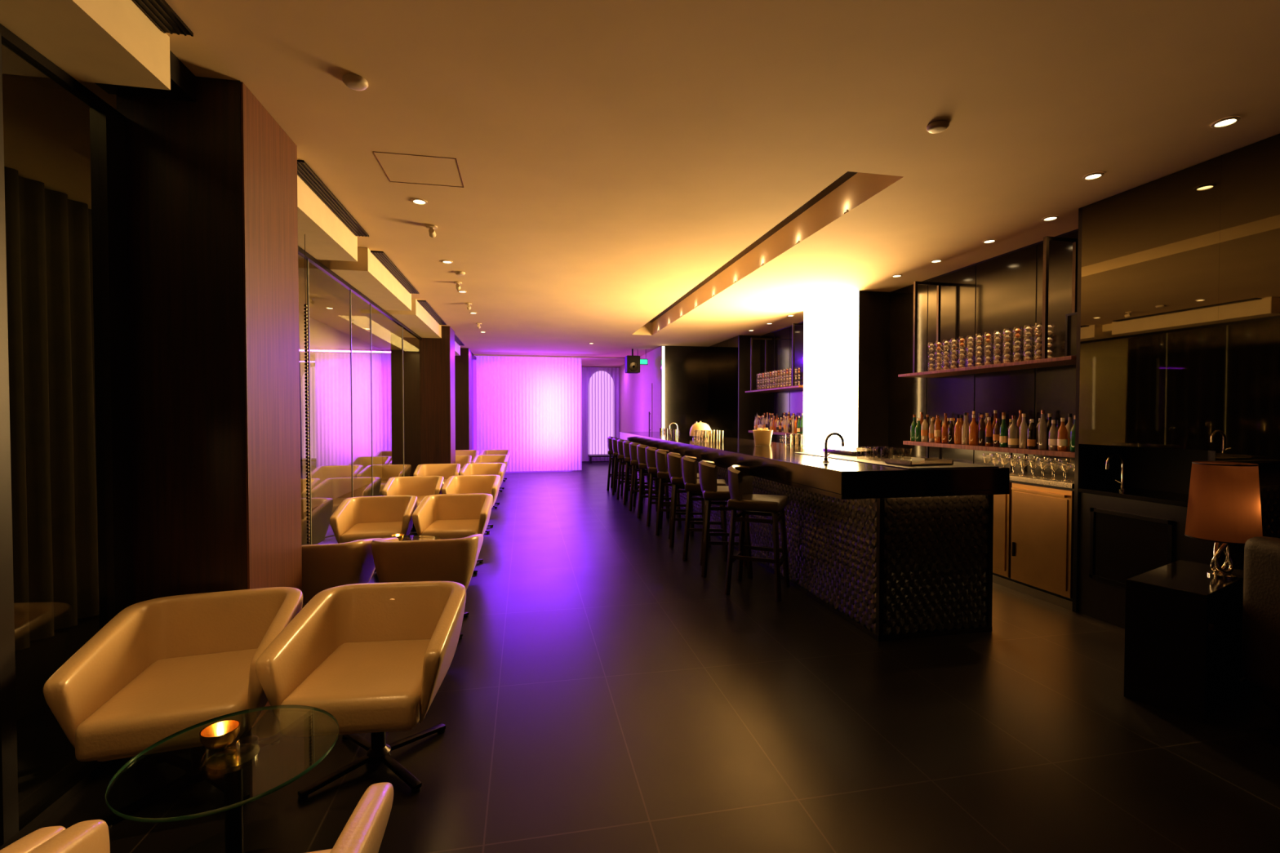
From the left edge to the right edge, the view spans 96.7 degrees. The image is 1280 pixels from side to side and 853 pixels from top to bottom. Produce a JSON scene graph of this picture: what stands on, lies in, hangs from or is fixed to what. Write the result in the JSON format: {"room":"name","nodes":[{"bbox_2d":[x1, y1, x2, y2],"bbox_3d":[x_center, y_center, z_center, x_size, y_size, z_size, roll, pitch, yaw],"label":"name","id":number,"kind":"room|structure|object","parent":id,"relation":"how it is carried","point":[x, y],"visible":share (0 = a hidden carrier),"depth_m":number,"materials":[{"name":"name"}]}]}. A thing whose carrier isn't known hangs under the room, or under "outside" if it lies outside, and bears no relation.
{"room":"entertainment venue","nodes":[
{"label":"entertainment venue","id":0,"kind":"room"},
{"bbox_2d":[0,23,133,850],"bbox_3d":[-1.885,0.073,0.356,0.104,2.879,4.640,0,1,-11],"label":"window","id":1,"kind":"structure","parent":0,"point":[107,124],"depth_m":2.46,"materials":[{"name":"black glass"}]},
{"bbox_2d":[381,349,476,477],"bbox_3d":[-5.639,-0.352,16.048,2.090,3.100,4.300,0,1,-11],"label":"wall","id":2,"kind":"structure","parent":0,"point":[391,359],"depth_m":13.83,"materials":[{"name":"paint"}]},
{"bbox_2d":[441,260,453,263],"bbox_3d":[-1.982,-1.693,5.852,0.110,0.008,0.110,0,1,-11],"label":"recessed light","id":3,"kind":"object","parent":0,"point":[443,261],"depth_m":5.84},
{"bbox_2d":[454,334,464,346],"bbox_3d":[-3.827,-1.811,11.895,0.112,0.015,1.900,0,1,-11],"label":"ceiling vent","id":4,"kind":"object","parent":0,"point":[456,339],"depth_m":12.11,"materials":[{"name":"metal"}]},
{"bbox_2d":[454,347,471,449],"bbox_3d":[-4.368,-0.306,13.755,0.515,3.099,0.700,0,1,-11],"label":"column","id":5,"kind":"structure","parent":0,"point":[463,367],"depth_m":13.43,"materials":[{"name":"brown wood"}]},
{"bbox_2d":[1,0,1279,367],"bbox_3d":[-1.092,-1.904,8.669,8.300,0.300,20.900,0,1,-11],"label":"ceiling","id":6,"kind":"structure","parent":0,"point":[623,164],"depth_m":3.21,"materials":[{"name":"paint"}]},
{"bbox_2d":[4,166,303,650],"bbox_3d":[-4.323,-0.135,5.247,0.120,3.060,6.000,0,1,-11],"label":"curtain","id":7,"kind":"object","parent":6,"relation":"hanging from","point":[49,234],"visible":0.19,"depth_m":3.94,"materials":[{"name":"fabric"}]},
{"bbox_2d":[132,0,193,36],"bbox_3d":[-1.584,-1.587,0.771,0.112,0.015,3.200,0,1,-11],"label":"ceiling vent","id":8,"kind":"object","parent":6,"relation":"in","point":[159,11],"depth_m":2.24,"materials":[{"name":"metal"}]},
{"bbox_2d":[0,0,460,355],"bbox_3d":[-2.843,-1.585,5.721,0.400,0.219,15.600,0,1,-11],"label":"beam","id":9,"kind":"structure","parent":6,"relation":"attached to","point":[113,45],"depth_m":2.28,"materials":[{"name":"beige paint"}]},
{"bbox_2d":[303,234,310,544],"bbox_3d":[-2.521,-0.006,4.307,0.022,2.880,0.022,-1,1,-34],"label":"chain","id":10,"kind":"object","parent":9,"relation":"hanging from","point":[305,308],"visible":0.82,"depth_m":4.30,"materials":[{"name":"brown metal"}]},
{"bbox_2d":[297,160,368,236],"bbox_3d":[-2.286,-1.657,4.250,0.112,0.015,1.500,0,1,-11],"label":"ceiling vent","id":11,"kind":"object","parent":6,"relation":"in","point":[304,171],"depth_m":4.10,"materials":[{"name":"metal"}]},
{"bbox_2d":[342,73,368,90],"bbox_3d":[-1.344,-1.620,2.686,0.110,0.027,0.110,0,1,-11],"label":"smoke detector","id":12,"kind":"object","parent":6,"relation":"attached to","point":[354,82],"visible":1,"depth_m":2.66,"materials":[{"name":"white plastic"}]},
{"bbox_2d":[370,250,418,293],"bbox_3d":[-2.720,-1.700,6.406,0.112,0.015,1.900,0,1,-11],"label":"ceiling vent","id":13,"kind":"object","parent":6,"relation":"in","point":[380,255],"depth_m":6.18,"materials":[{"name":"metal"}]},
{"bbox_2d":[373,151,463,187],"bbox_3d":[-1.411,-1.653,3.677,0.480,0.002,0.450,0,1,-11],"label":"ceiling access panel","id":14,"kind":"object","parent":6,"relation":"in","point":[373,152],"depth_m":3.59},
{"bbox_2d":[411,198,426,204],"bbox_3d":[-1.629,-1.660,4.199,0.110,0.008,0.110,0,1,-11],"label":"recessed light","id":15,"kind":"object","parent":6,"relation":"in","point":[417,201],"depth_m":4.19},
{"bbox_2d":[426,224,437,237],"bbox_3d":[-1.742,-1.634,4.761,0.090,0.083,0.096,0,1,-11],"label":"ceiling spotlight","id":16,"kind":"object","parent":6,"relation":"attached to","point":[432,233],"depth_m":4.74,"materials":[{"name":"metal"}]},
{"bbox_2d":[417,300,446,324],"bbox_3d":[-3.215,-1.750,8.857,0.112,0.015,2.100,0,1,-11],"label":"ceiling vent","id":17,"kind":"object","parent":6,"relation":"in","point":[424,304],"depth_m":8.65,"materials":[{"name":"metal"}]},
{"bbox_2d":[453,281,462,289],"bbox_3d":[-2.169,-1.674,6.776,0.090,0.083,0.096,0,1,-11],"label":"ceiling spotlight","id":18,"kind":"object","parent":6,"relation":"attached to","point":[458,287],"depth_m":6.76,"materials":[{"name":"metal"}]},
{"bbox_2d":[454,271,465,275],"bbox_3d":[-1.991,-1.692,6.299,0.110,0.027,0.110,0,1,-11],"label":"smoke detector","id":19,"kind":"object","parent":6,"relation":"attached to","point":[457,273],"visible":1,"depth_m":6.26,"materials":[{"name":"white plastic"}]},
{"bbox_2d":[465,302,471,310],"bbox_3d":[-2.425,-1.700,8.050,0.090,0.083,0.096,0,1,-11],"label":"ceiling spotlight","id":20,"kind":"object","parent":6,"relation":"attached to","point":[468,307],"depth_m":8.03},
{"bbox_2d":[474,354,625,359],"bbox_3d":[-2.201,-1.872,15.283,4.340,0.029,0.140,0,1,-11],"label":"track","id":21,"kind":"object","parent":6,"relation":"attached to","point":[474,354],"visible":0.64,"depth_m":15.21,"materials":[{"name":"white metal"}]},
{"bbox_2d":[475,355,582,471],"bbox_3d":[-2.931,-0.330,15.166,2.750,3.050,0.028,0,1,-11],"label":"sheer curtain","id":22,"kind":"object","parent":21,"relation":"hanging from","point":[531,407],"visible":0.92,"depth_m":15.18,"materials":[{"name":"fabric"}]},
{"bbox_2d":[581,367,619,461],"bbox_3d":[-1.564,-0.395,18.451,1.830,3.050,0.050,0,1,-11],"label":"wall","id":23,"kind":"structure","parent":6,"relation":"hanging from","point":[586,372],"depth_m":18.44,"materials":[{"name":"paint"}]},
{"bbox_2d":[625,348,639,373],"bbox_3d":[-0.177,-1.556,13.497,0.320,0.570,0.313,0,1,-11],"label":"wall speaker","id":24,"kind":"object","parent":6,"relation":"hanging from","point":[632,362],"visible":1,"depth_m":13.36,"materials":[{"name":"plastic"}]},
{"bbox_2d":[640,359,648,364],"bbox_3d":[0.046,-1.669,13.656,0.290,0.370,0.045,0,1,-11],"label":"exit sign","id":25,"kind":"object","parent":6,"relation":"hanging from","point":[642,362],"visible":0.65,"depth_m":13.65,"materials":[{"name":"plastic"}]},
{"bbox_2d":[930,259,942,262],"bbox_3d":[3.033,-1.692,5.822,0.110,0.008,0.110,0,1,-11],"label":"recessed light","id":26,"kind":"object","parent":6,"relation":"in","point":[934,260],"depth_m":5.81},
{"bbox_2d":[926,120,949,133],"bbox_3d":[1.623,-1.628,3.100,0.110,0.027,0.110,0,1,-11],"label":"smoke detector","id":27,"kind":"object","parent":6,"relation":"attached to","point":[937,126],"visible":1,"depth_m":3.08,"materials":[{"name":"white plastic"}]},
{"bbox_2d":[982,239,996,243],"bbox_3d":[3.167,-1.679,5.156,0.110,0.008,0.110,0,1,-11],"label":"recessed light","id":28,"kind":"object","parent":6,"relation":"in","point":[988,241],"depth_m":5.16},
{"bbox_2d":[1041,215,1058,221],"bbox_3d":[3.288,-1.667,4.558,0.110,0.008,0.110,0,1,-11],"label":"recessed light","id":29,"kind":"object","parent":6,"relation":"in","point":[1053,217],"depth_m":4.56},
{"bbox_2d":[1082,172,1103,180],"bbox_3d":[2.991,-1.651,3.753,0.110,0.008,0.110,0,1,-11],"label":"recessed light","id":30,"kind":"object","parent":6,"relation":"in","point":[1096,175],"depth_m":3.75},
{"bbox_2d":[1210,115,1239,128],"bbox_3d":[3.151,-1.637,3.062,0.110,0.008,0.110,0,1,-11],"label":"recessed light","id":31,"kind":"object","parent":6,"relation":"in","point":[1228,121],"depth_m":3.06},
{"bbox_2d":[14,461,1279,852],"bbox_3d":[-1.092,1.395,8.736,8.300,0.100,20.900,0,1,-11],"label":"floor","id":32,"kind":"structure","parent":0,"point":[598,692],"depth_m":2.67,"materials":[{"name":"tile"}]},
{"bbox_2d":[0,826,66,852],"bbox_3d":[-1.569,1.152,0.923,0.686,0.700,0.680,0,1,-9],"label":"lounge chair","id":33,"kind":"object","parent":32,"relation":"on","point":[33,840],"visible":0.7,"depth_m":1.21,"materials":[{"name":"beige leather"}]},
{"bbox_2d":[43,586,302,829],"bbox_3d":[-1.827,1.123,2.356,0.686,0.700,0.680,0,1,-18],"label":"lounge chair","id":34,"kind":"object","parent":32,"relation":"on","point":[161,668],"visible":0.84,"depth_m":2.26,"materials":[{"name":"beige leather"}]},
{"bbox_2d":[115,75,302,728],"bbox_3d":[-2.198,-0.090,2.994,0.515,3.099,0.660,0,1,-11],"label":"column","id":35,"kind":"structure","parent":32,"relation":"on","point":[211,180],"depth_m":2.69,"materials":[{"name":"brown wood"}]},
{"bbox_2d":[29,782,393,852],"bbox_3d":[-0.883,1.149,1.061,0.686,0.700,0.680,0,1,-12],"label":"lounge chair","id":36,"kind":"object","parent":32,"relation":"on","point":[364,831],"visible":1,"depth_m":1.24,"materials":[{"name":"beige leather"}]},
{"bbox_2d":[105,705,339,852],"bbox_3d":[-1.287,1.258,1.806,0.594,0.452,0.594,0,1,-11],"label":"glass coffee table","id":37,"kind":"object","parent":32,"relation":"on","point":[227,762],"visible":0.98,"depth_m":1.78,"materials":[{"name":"glass"}]},
{"bbox_2d":[199,720,240,749],"bbox_3d":[-1.356,1.003,1.838,0.108,0.055,0.108,0,1,-11],"label":"bowl","id":38,"kind":"object","parent":37,"relation":"on","point":[219,735],"visible":1,"depth_m":1.83,"materials":[{"name":"gold metal"}]},
{"bbox_2d":[301,537,381,608],"bbox_3d":[-2.187,1.092,3.889,0.686,0.700,0.680,0,1,-11],"label":"lounge chair","id":39,"kind":"object","parent":32,"relation":"on","point":[327,566],"visible":0.32,"depth_m":3.62,"materials":[{"name":"beige leather"}]},
{"bbox_2d":[297,245,422,544],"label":"window","id":40,"kind":"structure","parent":32,"relation":"on","point":[308,258],"depth_m":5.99,"materials":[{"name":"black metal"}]},
{"bbox_2d":[255,581,466,801],"bbox_3d":[-1.144,1.121,2.483,0.686,0.700,0.680,0,1,-6],"label":"lounge chair","id":41,"kind":"object","parent":32,"relation":"on","point":[375,657],"visible":1,"depth_m":2.40,"materials":[{"name":"beige leather"}]},
{"bbox_2d":[329,495,417,572],"bbox_3d":[-2.528,1.060,5.478,0.686,0.700,0.680,0,1,-14],"label":"lounge chair","id":42,"kind":"object","parent":32,"relation":"on","point":[356,518],"visible":0.75,"depth_m":5.54,"materials":[{"name":"beige leather"}]},
{"bbox_2d":[382,475,444,532],"bbox_3d":[-2.904,1.023,7.340,0.686,0.700,0.680,0,1,-14],"label":"lounge chair","id":43,"kind":"object","parent":32,"relation":"on","point":[420,486],"visible":0.45,"depth_m":7.55,"materials":[{"name":"beige leather"}]},
{"bbox_2d":[404,535,440,539],"bbox_3d":[-1.976,1.198,4.768,0.594,0.452,0.594,0,1,-11],"label":"glass coffee table","id":44,"kind":"object","parent":32,"relation":"on","point":[404,535],"visible":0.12,"depth_m":5.04,"materials":[{"name":"clear glass"}]},
{"bbox_2d":[391,533,404,541],"bbox_3d":[-2.045,0.944,4.800,0.108,0.055,0.108,0,1,-11],"label":"bowl","id":45,"kind":"object","parent":44,"relation":"on","point":[400,536],"visible":0.61,"depth_m":4.79,"materials":[{"name":"gold metal"}]},
{"bbox_2d":[371,533,483,639],"bbox_3d":[-1.482,1.089,4.031,0.686,0.700,0.680,0,1,-11],"label":"lounge chair","id":46,"kind":"object","parent":32,"relation":"on","point":[454,560],"visible":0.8,"depth_m":3.72,"materials":[{"name":"beige leather"}]},
{"bbox_2d":[413,463,460,484],"bbox_3d":[-3.299,0.984,9.301,0.686,0.700,0.680,0,1,-14],"label":"lounge chair","id":47,"kind":"object","parent":32,"relation":"on","point":[446,470],"visible":0.38,"depth_m":9.53,"materials":[{"name":"beige leather"}]},
{"bbox_2d":[419,325,455,494],"bbox_3d":[-3.696,-0.239,10.422,0.515,3.099,0.700,0,1,-11],"label":"column","id":48,"kind":"structure","parent":32,"relation":"on","point":[437,355],"depth_m":10.08,"materials":[{"name":"brown wood"}]},
{"bbox_2d":[411,493,493,574],"bbox_3d":[-1.823,1.058,5.621,0.686,0.700,0.680,0,1,-8],"label":"lounge chair","id":49,"kind":"object","parent":32,"relation":"on","point":[444,516],"visible":0.88,"depth_m":5.70,"materials":[{"name":"beige leather"}]},
{"bbox_2d":[455,455,471,471],"bbox_3d":[-3.704,0.943,11.310,0.686,0.700,0.680,0,1,-14],"label":"lounge chair","id":50,"kind":"object","parent":32,"relation":"on","point":[462,460],"visible":0.24,"depth_m":11.58,"materials":[{"name":"beige leather"}]},
{"bbox_2d":[455,449,479,462],"bbox_3d":[-4.060,0.908,13.074,0.686,0.700,0.680,0,1,-14],"label":"lounge chair","id":51,"kind":"object","parent":32,"relation":"on","point":[458,452],"visible":0.27,"depth_m":13.33,"materials":[{"name":"beige leather"}]},
{"bbox_2d":[441,475,500,533],"bbox_3d":[-2.198,1.020,7.483,0.686,0.700,0.680,0,1,-8],"label":"lounge chair","id":52,"kind":"object","parent":32,"relation":"on","point":[459,484],"visible":0.62,"depth_m":7.71,"materials":[{"name":"beige leather"}]},
{"bbox_2d":[459,462,505,508],"bbox_3d":[-2.594,0.981,9.443,0.686,0.700,0.680,0,1,-8],"label":"lounge chair","id":53,"kind":"object","parent":32,"relation":"on","point":[473,468],"visible":0.56,"depth_m":9.68,"materials":[{"name":"beige leather"}]},
{"bbox_2d":[471,454,509,492],"bbox_3d":[-2.999,0.941,11.452,0.686,0.700,0.680,0,1,-8],"label":"lounge chair","id":54,"kind":"object","parent":32,"relation":"on","point":[480,458],"visible":0.44,"depth_m":11.69,"materials":[{"name":"beige leather"}]},
{"bbox_2d":[479,449,511,481],"bbox_3d":[-3.354,0.905,13.216,0.686,0.700,0.680,0,1,-8],"label":"lounge chair","id":55,"kind":"object","parent":32,"relation":"on","point":[483,451],"visible":0.41,"depth_m":13.46,"materials":[{"name":"beige leather"}]},
{"bbox_2d":[588,454,614,463],"bbox_3d":[-1.186,1.034,18.148,0.900,0.245,0.350,0,1,-11],"label":"bench","id":56,"kind":"object","parent":32,"relation":"on","point":[590,456],"visible":0.56,"depth_m":17.98,"materials":[{"name":"laminate"}]},
{"bbox_2d":[606,436,631,490],"bbox_3d":[-0.417,0.747,11.643,0.500,1.081,0.476,0,1,7],"label":"bar stool","id":57,"kind":"object","parent":32,"relation":"on","point":[609,438],"visible":0.52,"depth_m":11.47,"materials":[{"name":"brown wood"}]},
{"bbox_2d":[612,437,638,495],"bbox_3d":[-0.294,0.759,11.030,0.500,1.081,0.476,0,1,3],"label":"bar stool","id":58,"kind":"object","parent":32,"relation":"on","point":[615,454],"visible":0.53,"depth_m":10.85,"materials":[{"name":"brown wood"}]},
{"bbox_2d":[616,439,645,499],"bbox_3d":[-0.170,0.772,10.418,0.500,1.081,0.476,0,1,7],"label":"bar stool","id":59,"kind":"object","parent":32,"relation":"on","point":[620,442],"visible":0.58,"depth_m":10.25,"materials":[{"name":"brown wood"}]},
{"bbox_2d":[622,440,652,505],"bbox_3d":[-0.047,0.784,9.804,0.500,1.081,0.476,0,1,3],"label":"bar stool","id":60,"kind":"object","parent":32,"relation":"on","point":[625,443],"visible":0.48,"depth_m":9.61,"materials":[{"name":"brown wood"}]},
{"bbox_2d":[629,442,659,511],"bbox_3d":[0.077,0.796,9.193,0.500,1.081,0.476,0,1,7],"label":"bar stool","id":61,"kind":"object","parent":32,"relation":"on","point":[633,446],"visible":0.62,"depth_m":9.02,"materials":[{"name":"brown wood"}]},
{"bbox_2d":[636,444,670,518],"bbox_3d":[0.200,0.809,8.580,0.500,1.081,0.476,0,1,4],"label":"bar stool","id":62,"kind":"object","parent":32,"relation":"on","point":[641,451],"visible":0.65,"depth_m":8.39,"materials":[{"name":"brown wood"}]},
{"bbox_2d":[644,446,681,526],"bbox_3d":[0.324,0.821,7.967,0.500,1.081,0.476,0,1,2],"label":"bar stool","id":63,"kind":"object","parent":32,"relation":"on","point":[650,451],"visible":0.66,"depth_m":7.77,"materials":[{"name":"brown wood"}]},
{"bbox_2d":[655,448,693,536],"bbox_3d":[0.447,0.833,7.355,0.500,1.081,0.476,0,1,7],"label":"bar stool","id":64,"kind":"object","parent":32,"relation":"on","point":[661,460],"visible":0.61,"depth_m":7.18,"materials":[{"name":"brown wood"}]},
{"bbox_2d":[666,452,711,547],"bbox_3d":[0.571,0.846,6.741,0.500,1.081,0.476,0,1,1],"label":"bar stool","id":65,"kind":"object","parent":32,"relation":"on","point":[674,460],"visible":0.6,"depth_m":6.55,"materials":[{"name":"brown wood"}]},
{"bbox_2d":[681,455,728,561],"bbox_3d":[0.694,0.858,6.130,0.500,1.081,0.476,0,1,6],"label":"bar stool","id":66,"kind":"object","parent":32,"relation":"on","point":[689,464],"visible":0.7,"depth_m":5.94,"materials":[{"name":"brown wood"}]},
{"bbox_2d":[698,460,752,578],"bbox_3d":[0.818,0.870,5.517,0.500,1.081,0.476,0,1,4],"label":"bar stool","id":67,"kind":"object","parent":32,"relation":"on","point":[708,470],"visible":0.67,"depth_m":5.33,"materials":[{"name":"brown wood"}]},
{"bbox_2d":[724,465,790,601],"bbox_3d":[1.011,0.882,4.922,0.500,1.081,0.476,1,1,24],"label":"bar stool","id":68,"kind":"object","parent":32,"relation":"on","point":[742,499],"depth_m":4.81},
{"bbox_2d":[637,461,993,641],"bbox_3d":[1.190,0.853,8.114,0.892,1.008,8.600,0,1,-11],"label":"bar","id":69,"kind":"object","parent":32,"relation":"on","point":[907,567],"visible":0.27,"depth_m":3.97,"materials":[{"name":"tile"}]},
{"bbox_2d":[659,427,676,435],"bbox_3d":[0.533,0.089,10.966,0.255,0.100,1.346,0,1,-11],"label":"cups","id":70,"kind":"object","parent":69,"relation":"on","point":[665,430],"visible":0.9,"depth_m":10.62,"materials":[{"name":"ceramic"}]},
{"bbox_2d":[689,421,711,439],"bbox_3d":[0.899,0.052,8.447,0.324,0.275,0.324,0,1,-11],"label":"cloche","id":71,"kind":"object","parent":69,"relation":"on","point":[702,427],"visible":0.92,"depth_m":8.33,"materials":[{"name":"silver metal"}]},
{"bbox_2d":[693,430,720,441],"bbox_3d":[0.943,0.127,7.825,0.304,0.150,0.422,0,1,-11],"label":"glasses","id":72,"kind":"object","parent":69,"relation":"on","point":[696,430],"visible":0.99,"depth_m":7.79,"materials":[{"name":"glass"}]},
{"bbox_2d":[752,427,773,445],"bbox_3d":[1.450,0.120,6.723,0.240,0.208,0.240,0,1,-11],"label":"ice bucket","id":73,"kind":"object","parent":69,"relation":"on","point":[762,437],"visible":1,"depth_m":6.64,"materials":[{"name":"metal"}]},
{"bbox_2d":[785,433,809,448],"bbox_3d":[1.771,0.158,6.299,0.224,0.150,0.302,0,1,-11],"label":"glasses","id":74,"kind":"object","parent":69,"relation":"on","point":[795,446],"visible":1,"depth_m":6.30,"materials":[{"name":"glass"}]},
{"bbox_2d":[619,431,1009,499],"bbox_3d":[1.044,0.286,8.032,1.260,0.186,8.720,0,1,-11],"label":"countertop","id":75,"kind":"structure","parent":69,"relation":"attached to","point":[846,477],"depth_m":4.01,"materials":[{"name":"stone"}]},
{"bbox_2d":[668,422,678,435],"bbox_3d":[0.587,0.046,9.928,0.175,0.228,0.077,0,1,-11],"label":"tap","id":76,"kind":"object","parent":75,"relation":"on","point":[671,423],"depth_m":9.91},
{"bbox_2d":[822,432,844,462],"bbox_3d":[1.465,0.159,4.285,0.175,0.228,0.077,0,1,-11],"label":"tap","id":77,"kind":"object","parent":75,"relation":"on","point":[825,459],"depth_m":4.28,"materials":[{"name":"metal"}]},
{"bbox_2d":[856,446,911,460],"bbox_3d":[1.971,0.216,4.601,0.272,0.090,0.402,0,1,-11],"label":"glasses","id":78,"kind":"object","parent":75,"relation":"on","point":[856,446],"depth_m":4.64,"materials":[{"name":"glass"}]},
{"bbox_2d":[884,457,953,466],"bbox_3d":[2.010,0.254,4.104,0.360,0.032,0.260,0,1,-15],"label":"serving tray","id":79,"kind":"object","parent":69,"relation":"on","point":[928,461],"visible":1,"depth_m":4.05,"materials":[{"name":"metal"}]},
{"bbox_2d":[992,470,1074,610],"bbox_3d":[3.263,0.907,5.875,0.476,0.990,2.910,0,1,-11],"label":"bar cabinet","id":80,"kind":"object","parent":32,"relation":"on","point":[1033,538],"visible":0.26,"depth_m":4.72,"materials":[{"name":"laminate"}]},
{"bbox_2d":[902,440,1075,471],"bbox_3d":[3.389,0.302,5.495,0.374,0.235,2.100,0,1,-11],"label":"shelf","id":81,"kind":"object","parent":80,"relation":"on","point":[1031,451],"visible":0.43,"depth_m":5.29,"materials":[{"name":"brown wood"}]},
{"bbox_2d":[910,409,1075,452],"bbox_3d":[3.329,0.013,5.492,0.191,0.341,2.001,0,1,-11],"label":"liquor bottles","id":82,"kind":"object","parent":81,"relation":"on","point":[1045,436],"visible":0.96,"depth_m":5.27,"materials":[{"name":"multicoloured glass"}]},
{"bbox_2d":[982,453,1071,481],"bbox_3d":[3.382,0.344,4.964,0.162,0.170,0.870,0,1,-11],"label":"glasses","id":83,"kind":"object","parent":80,"relation":"on","point":[998,453],"visible":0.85,"depth_m":4.87,"materials":[{"name":"glass"}]},
{"bbox_2d":[1078,450,1215,628],"bbox_3d":[3.662,0.790,3.976,0.444,1.300,0.875,0,1,-11],"label":"cabinet","id":84,"kind":"object","parent":32,"relation":"on","point":[1124,535],"visible":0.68,"depth_m":4.05,"materials":[{"name":"laminate"}]},
{"bbox_2d":[1105,453,1126,490],"bbox_3d":[3.515,0.335,4.219,0.175,0.278,0.077,0,1,-11],"label":"tap","id":85,"kind":"object","parent":84,"relation":"in","point":[1107,464],"visible":1,"depth_m":4.21,"materials":[{"name":"silver metal"}]},
{"bbox_2d":[1124,560,1249,724],"bbox_3d":[3.036,1.140,3.136,0.800,0.640,0.320,-1,1,-31],"label":"side table","id":86,"kind":"object","parent":32,"relation":"on","point":[1171,664],"visible":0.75,"depth_m":2.97,"materials":[{"name":"wood"}]},
{"bbox_2d":[1184,461,1262,578],"bbox_3d":[3.190,0.510,3.112,0.302,0.620,0.302,0,1,-11],"label":"table lamp","id":87,"kind":"object","parent":86,"relation":"on","point":[1224,508],"visible":0.98,"depth_m":3.03,"materials":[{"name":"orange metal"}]},
{"bbox_2d":[1241,536,1279,737],"bbox_3d":[3.259,1.002,2.415,0.725,0.940,0.770,0,1,4],"label":"armchair","id":88,"kind":"object","parent":32,"relation":"on","point":[1260,651],"visible":1,"depth_m":2.67,"materials":[{"name":"brown leather"}]},
{"bbox_3d":[2.425,0.824,10.030,0.476,0.990,2.630,0,1,-11],"label":"bar cabinet","id":89,"kind":"object","parent":32,"relation":"on","visible":0},
{"bbox_2d":[748,430,803,444],"bbox_3d":[2.503,0.214,9.891,0.374,0.235,2.310,0,1,-11],"label":"shelf","id":90,"kind":"object","parent":89,"relation":"on","point":[749,431],"visible":0.23,"depth_m":9.49,"materials":[{"name":"brown wood"}]},
{"bbox_2d":[754,411,803,433],"bbox_3d":[2.445,-0.079,9.889,0.195,0.350,2.221,0,1,-11],"label":"liquor bottles","id":91,"kind":"object","parent":90,"relation":"on","point":[793,425],"visible":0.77,"depth_m":9.74,"materials":[{"name":"multicoloured glass"}]},
{"bbox_2d":[619,345,708,432],"bbox_3d":[0.645,-0.356,16.244,1.712,3.100,6.400,0,1,-11],"label":"wall","id":92,"kind":"structure","parent":0,"point":[686,367],"depth_m":13.13,"materials":[{"name":"paint"}]},
{"bbox_2d":[588,370,613,454],"bbox_3d":[-1.251,-0.452,18.441,0.840,2.704,0.021,0,1,-11],"label":"light panel","id":93,"kind":"object","parent":92,"relation":"attached to","point":[601,384],"visible":0.91,"depth_m":18.43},
{"bbox_2d":[662,346,664,428],"bbox_3d":[0.531,-0.730,12.938,0.060,2.180,0.020,0,1,-11],"label":"light strip","id":94,"kind":"object","parent":92,"relation":"attached to","point":[663,347],"visible":0.64,"depth_m":12.92,"materials":[{"name":"plastic"}]},
{"bbox_2d":[707,335,737,438],"bbox_3d":[1.778,-0.275,12.250,0.030,3.098,1.880,0,1,-11],"label":"wall","id":95,"kind":"structure","parent":0,"point":[722,412],"depth_m":12.13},
{"bbox_2d":[737,335,759,439],"bbox_3d":[1.986,-0.276,12.267,0.444,3.100,1.930,0,1,-11],"label":"pier","id":96,"kind":"object","parent":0,"point":[748,403],"depth_m":11.30,"materials":[{"name":"paint"}]},
{"bbox_2d":[822,448,893,455],"bbox_3d":[1.988,0.227,5.222,0.400,0.036,0.500,0,1,-11],"label":"sink","id":97,"kind":"object","parent":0,"point":[851,451],"depth_m":5.01,"materials":[{"name":"metal"}]},
{"bbox_2d":[891,274,902,277],"bbox_3d":[2.908,-1.705,6.440,0.110,0.008,0.110,0,1,-11],"label":"recessed light","id":98,"kind":"object","parent":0,"point":[896,275],"depth_m":6.42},
{"bbox_2d":[760,228,1078,477],"bbox_3d":[2.945,-0.209,8.905,0.105,3.100,9.100,0,1,-11],"label":"wall","id":99,"kind":"structure","parent":0,"point":[1002,293],"depth_m":5.91,"materials":[{"name":"mirror"}]},
{"bbox_2d":[745,323,804,392],"bbox_3d":[2.457,-1.143,9.911,0.444,1.028,2.200,0,1,-11],"label":"shelf","id":100,"kind":"object","parent":99,"relation":"attached to","point":[793,387],"visible":0.77,"depth_m":9.99,"materials":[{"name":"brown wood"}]},
{"bbox_2d":[756,368,801,390],"bbox_3d":[2.383,-0.815,9.874,0.170,0.312,1.474,0,1,-11],"label":"glasses","id":101,"kind":"object","parent":100,"relation":"in","point":[776,373],"visible":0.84,"depth_m":9.80,"materials":[{"name":"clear glass"}]},
{"bbox_2d":[803,290,889,450],"bbox_3d":[2.844,-0.190,7.998,0.449,3.099,1.440,0,1,-11],"label":"column","id":102,"kind":"structure","parent":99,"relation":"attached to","point":[846,363],"depth_m":7.45,"materials":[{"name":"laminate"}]},
{"bbox_2d":[897,235,1078,377],"bbox_3d":[3.354,-1.054,5.466,0.444,1.028,2.090,0,1,-11],"label":"shelf","id":103,"kind":"object","parent":99,"relation":"attached to","point":[1044,362],"visible":0.8,"depth_m":4.91,"materials":[{"name":"brown metal"}]},
{"bbox_2d":[928,324,1054,370],"bbox_3d":[3.279,-0.726,5.430,0.170,0.312,1.366,0,1,-11],"label":"glasses","id":104,"kind":"object","parent":103,"relation":"in","point":[1038,327],"visible":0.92,"depth_m":5.30,"materials":[{"name":"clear glass"}]},
{"bbox_2d":[1065,311,1076,356],"bbox_3d":[3.606,-0.732,4.559,0.282,0.359,0.180,0,1,-11],"label":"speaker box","id":105,"kind":"object","parent":103,"relation":"on","point":[1070,318],"visible":0.19,"depth_m":4.57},
{"bbox_2d":[1072,133,1279,612],"bbox_3d":[4.113,-0.066,1.864,0.500,3.098,5.230,0,1,-11],"label":"wall","id":106,"kind":"structure","parent":0,"point":[1178,355],"depth_m":3.68,"materials":[{"name":"glass"}]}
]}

